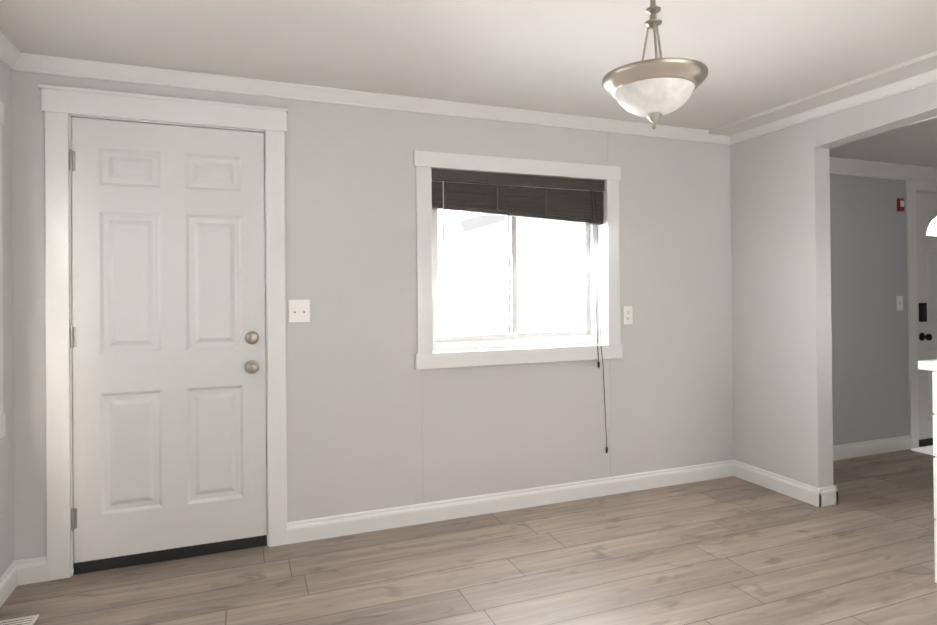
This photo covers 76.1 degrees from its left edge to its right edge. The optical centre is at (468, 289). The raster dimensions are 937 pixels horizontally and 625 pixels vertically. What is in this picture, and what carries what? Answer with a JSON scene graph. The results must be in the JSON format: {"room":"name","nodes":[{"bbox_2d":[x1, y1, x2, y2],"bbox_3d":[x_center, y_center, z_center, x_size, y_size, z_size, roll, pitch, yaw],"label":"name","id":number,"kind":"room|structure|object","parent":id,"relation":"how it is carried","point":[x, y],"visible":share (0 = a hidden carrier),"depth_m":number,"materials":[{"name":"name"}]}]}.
{"room":"empty dining room","nodes":[
{"label":"empty dining room","id":0,"kind":"room"},
{"bbox_2d":[0,59,13,576],"bbox_3d":[-1.116,0.109,0.145,0.150,2.300,5.500,0,0,-21],"label":"wall","id":1,"kind":"structure","parent":0,"point":[6,507],"depth_m":2.54,"materials":[{"name":"grey paint"}]},
{"bbox_2d":[0,101,5,437],"bbox_3d":[-1.700,-0.087,1.674,0.184,1.360,1.604,0,0,-21],"label":"window","id":2,"kind":"structure","parent":1,"relation":"in","point":[2,425],"depth_m":2.43,"materials":[{"name":"white plastic"}]},
{"bbox_2d":[0,559,23,607],"bbox_3d":[-1.028,1.207,0.168,0.016,0.104,5.200,0,0,-21],"label":"baseboard","id":3,"kind":"structure","parent":1,"relation":"attached to","point":[15,574],"depth_m":2.52,"materials":[{"name":"white wood"}]},
{"bbox_2d":[0,30,23,70],"bbox_3d":[-1.034,-1.008,0.186,0.046,0.067,5.200,0,0,-21],"label":"crown molding","id":4,"kind":"structure","parent":1,"relation":"attached to","point":[13,57],"depth_m":2.52,"materials":[{"name":"white wood"}]},
{"bbox_2d":[12,71,908,560],"bbox_3d":[1.736,0.106,4.109,8.320,2.300,0.150,0,0,-21],"label":"wall","id":5,"kind":"structure","parent":0,"point":[354,409],"depth_m":3.36,"materials":[{"name":"grey paint"}]},
{"bbox_2d":[38,84,287,580],"bbox_3d":[-1.413,0.189,2.881,1.051,2.177,0.178,0,0,-21],"label":"door frame","id":6,"kind":"structure","parent":5,"relation":"attached to","point":[61,106],"depth_m":2.70,"materials":[{"name":"white wood"}]},
{"bbox_2d":[69,117,266,574],"bbox_3d":[-1.395,0.248,2.814,0.834,2.050,0.118,0,0,-21],"label":"back door","id":7,"kind":"structure","parent":5,"relation":"in","point":[167,337],"depth_m":2.82,"materials":[{"name":"white paint"}]},
{"bbox_2d":[288,300,309,321],"bbox_3d":[-0.854,0.110,3.023,0.106,0.114,0.016,0,0,-21],"label":"switch plate","id":8,"kind":"object","parent":5,"relation":"attached to","point":[299,310],"visible":1,"depth_m":3.02,"materials":[{"name":"white plastic"}]},
{"bbox_2d":[20,53,727,144],"bbox_3d":[-0.105,-0.998,3.305,3.900,0.067,0.046,0,0,-21],"label":"crown molding","id":9,"kind":"structure","parent":5,"relation":"attached to","point":[33,63],"depth_m":3.08,"materials":[{"name":"white wood"}]},
{"bbox_2d":[287,460,731,543],"bbox_3d":[0.442,1.212,3.512,2.898,0.104,0.016,0,0,-21],"label":"baseboard","id":10,"kind":"structure","parent":5,"relation":"attached to","point":[388,518],"depth_m":3.39,"materials":[{"name":"white wood"}]},
{"bbox_2d":[420,113,613,502],"bbox_3d":[0.316,0.097,3.481,1.227,2.129,0.002,0,0,-21],"label":"trim","id":11,"kind":"structure","parent":5,"relation":"attached to","point":[424,439],"depth_m":3.27,"materials":[{"name":"grey paint"}]},
{"bbox_2d":[413,150,622,369],"bbox_3d":[0.298,-0.162,3.552,1.324,1.185,0.184,0,0,-21],"label":"window","id":12,"kind":"structure","parent":5,"relation":"in","point":[510,346],"depth_m":3.54,"materials":[{"name":"white plastic"}]},
{"bbox_2d":[431,169,607,452],"bbox_3d":[0.321,0.168,3.499,1.126,1.671,0.117,0,0,-21],"label":"window blind","id":13,"kind":"object","parent":12,"relation":"attached to","point":[564,204],"visible":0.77,"depth_m":3.51,"materials":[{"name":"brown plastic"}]},
{"bbox_2d":[623,306,632,324],"bbox_3d":[0.996,0.164,3.739,0.070,0.114,0.008,0,0,-21],"label":"electrical outlet plate","id":14,"kind":"object","parent":5,"relation":"attached to","point":[627,316],"visible":1,"depth_m":3.73,"materials":[{"name":"white plastic"}]},
{"bbox_2d":[833,435,910,460],"bbox_3d":[2.678,1.197,4.372,1.655,0.104,0.016,0,0,-21],"label":"baseboard","id":15,"kind":"structure","parent":5,"relation":"attached to","point":[865,448],"depth_m":4.50,"materials":[{"name":"white wood"}]},
{"bbox_2d":[829,157,936,180],"bbox_3d":[3.825,-0.907,4.803,3.970,0.104,0.071,0,0,-21],"label":"crown molding","id":16,"kind":"structure","parent":5,"relation":"attached to","point":[839,166],"depth_m":4.52,"materials":[{"name":"white wood"}]},
{"bbox_2d":[896,296,902,310],"bbox_3d":[3.350,0.109,4.641,0.070,0.114,0.016,0,0,-21],"label":"switch plate","id":17,"kind":"object","parent":5,"relation":"attached to","point":[899,303],"visible":1,"depth_m":4.64,"materials":[{"name":"white plastic"}]},
{"bbox_2d":[897,198,904,211],"bbox_3d":[3.358,-0.655,4.646,0.060,0.100,0.026,0,0,-21],"label":"fire alarm","id":18,"kind":"object","parent":5,"relation":"attached to","point":[900,204],"visible":0.96,"depth_m":4.63,"materials":[{"name":"red plastic"}]},
{"bbox_2d":[904,178,936,448],"bbox_3d":[3.902,0.186,4.927,1.086,2.110,0.178,0,0,-21],"label":"door frame","id":19,"kind":"structure","parent":5,"relation":"attached to","point":[913,186],"depth_m":4.68,"materials":[{"name":"white wood"}]},
{"bbox_2d":[916,192,936,445],"bbox_3d":[3.935,0.231,4.865,0.872,2.013,0.118,0,0,-21],"label":"front door","id":20,"kind":"structure","parent":5,"relation":"in","point":[926,215],"depth_m":4.77,"materials":[{"name":"white paint"}]},
{"bbox_2d":[0,445,936,624],"bbox_3d":[2.791,1.283,1.638,8.800,0.100,5.800,0,0,-21],"label":"floor","id":21,"kind":"structure","parent":0,"point":[732,550],"depth_m":2.68,"materials":[{"name":"laminate"}]},
{"bbox_2d":[0,614,38,624],"bbox_3d":[-1.688,1.272,2.182,0.130,0.007,0.290,0,0,-21],"label":"floor vent","id":22,"kind":"object","parent":21,"relation":"in","point":[29,620],"visible":1,"depth_m":2.29,"materials":[{"name":"beige metal"}]},
{"bbox_2d":[911,445,932,454],"bbox_3d":[3.984,1.233,4.594,1.040,0.012,0.460,0,0,-21],"label":"mat","id":23,"kind":"object","parent":21,"relation":"on","point":[927,450],"visible":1,"depth_m":4.59,"materials":[{"name":"fabric"}]},
{"bbox_2d":[918,359,936,582],"bbox_3d":[2.471,0.769,2.076,0.673,0.938,1.315,0,0,-21],"label":"drawers","id":24,"kind":"object","parent":21,"relation":"on","point":[930,365],"visible":1,"depth_m":2.53,"materials":[{"name":"white wood"}]},
{"bbox_2d":[0,0,936,129],"bbox_3d":[2.770,-1.117,1.651,8.800,0.100,5.800,0,0,-21],"label":"ceiling","id":25,"kind":"structure","parent":0,"point":[567,56],"depth_m":2.52,"materials":[{"name":"paint"}]},
{"bbox_2d":[602,0,707,128],"bbox_3d":[0.601,-0.782,1.943,0.330,0.526,0.330,0,0,-21],"label":"pendant light","id":26,"kind":"object","parent":25,"relation":"hanging from","point":[655,89],"visible":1,"depth_m":1.86,"materials":[{"name":"white glass"}]},
{"bbox_2d":[708,51,936,135],"bbox_3d":[2.582,-1.056,1.578,0.185,0.020,5.200,0,0,-21],"label":"strip","id":27,"kind":"object","parent":25,"relation":"attached to","point":[904,70],"visible":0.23,"depth_m":3.17,"materials":[{"name":"paint"}]},
{"bbox_2d":[730,82,936,487],"bbox_3d":[2.771,0.083,1.641,0.120,2.300,5.200,0,0,-21],"label":"wall","id":28,"kind":"structure","parent":0,"point":[781,308],"depth_m":3.63,"materials":[{"name":"grey paint"}]},
{"bbox_2d":[732,460,827,506],"bbox_3d":[1.917,1.200,3.718,0.036,0.104,0.610,0,0,-21],"label":"baseboard","id":29,"kind":"structure","parent":28,"relation":"attached to","point":[818,497],"depth_m":3.67,"materials":[{"name":"white wood"}]},
{"bbox_2d":[728,69,936,144],"bbox_3d":[2.684,-1.032,1.617,0.046,0.067,5.200,0,0,-21],"label":"crown molding","id":30,"kind":"structure","parent":28,"relation":"attached to","point":[930,77],"depth_m":3.28,"materials":[{"name":"white wood"}]},
{"bbox_2d":[828,485,837,505],"bbox_3d":[2.035,1.200,3.764,0.016,0.104,0.610,0,0,-21],"label":"baseboard","id":31,"kind":"structure","parent":28,"relation":"attached to","point":[832,490],"depth_m":3.47,"materials":[{"name":"white wood"}]},
{"bbox_2d":[895,116,936,128],"bbox_3d":[2.852,-0.916,1.681,0.071,0.104,5.200,0,0,-21],"label":"crown molding","id":32,"kind":"structure","parent":28,"relation":"attached to","point":[934,117],"depth_m":3.02,"materials":[{"name":"white wood"}]},
{"bbox_2d":[829,118,936,167],"bbox_3d":[4.707,-1.029,2.396,4.050,0.099,5.200,0,0,-21],"label":"ceiling","id":33,"kind":"structure","parent":0,"point":[915,144],"depth_m":4.03,"materials":[{"name":"paint"}]},
{"label":"outside","id":34,"kind":"structure","parent":0,"visible":0},
{"bbox_3d":[0.908,2.041,9.050,70.000,0.100,70.000,0,0,-21],"label":"ground","id":35,"kind":"structure","parent":34,"visible":0},
{"bbox_2d":[437,214,583,335],"bbox_3d":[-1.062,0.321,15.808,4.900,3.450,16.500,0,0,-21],"label":"window pane","id":36,"kind":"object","parent":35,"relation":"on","point":[452,237],"depth_m":7.90,"materials":[{"name":"clear glass"}]}
]}

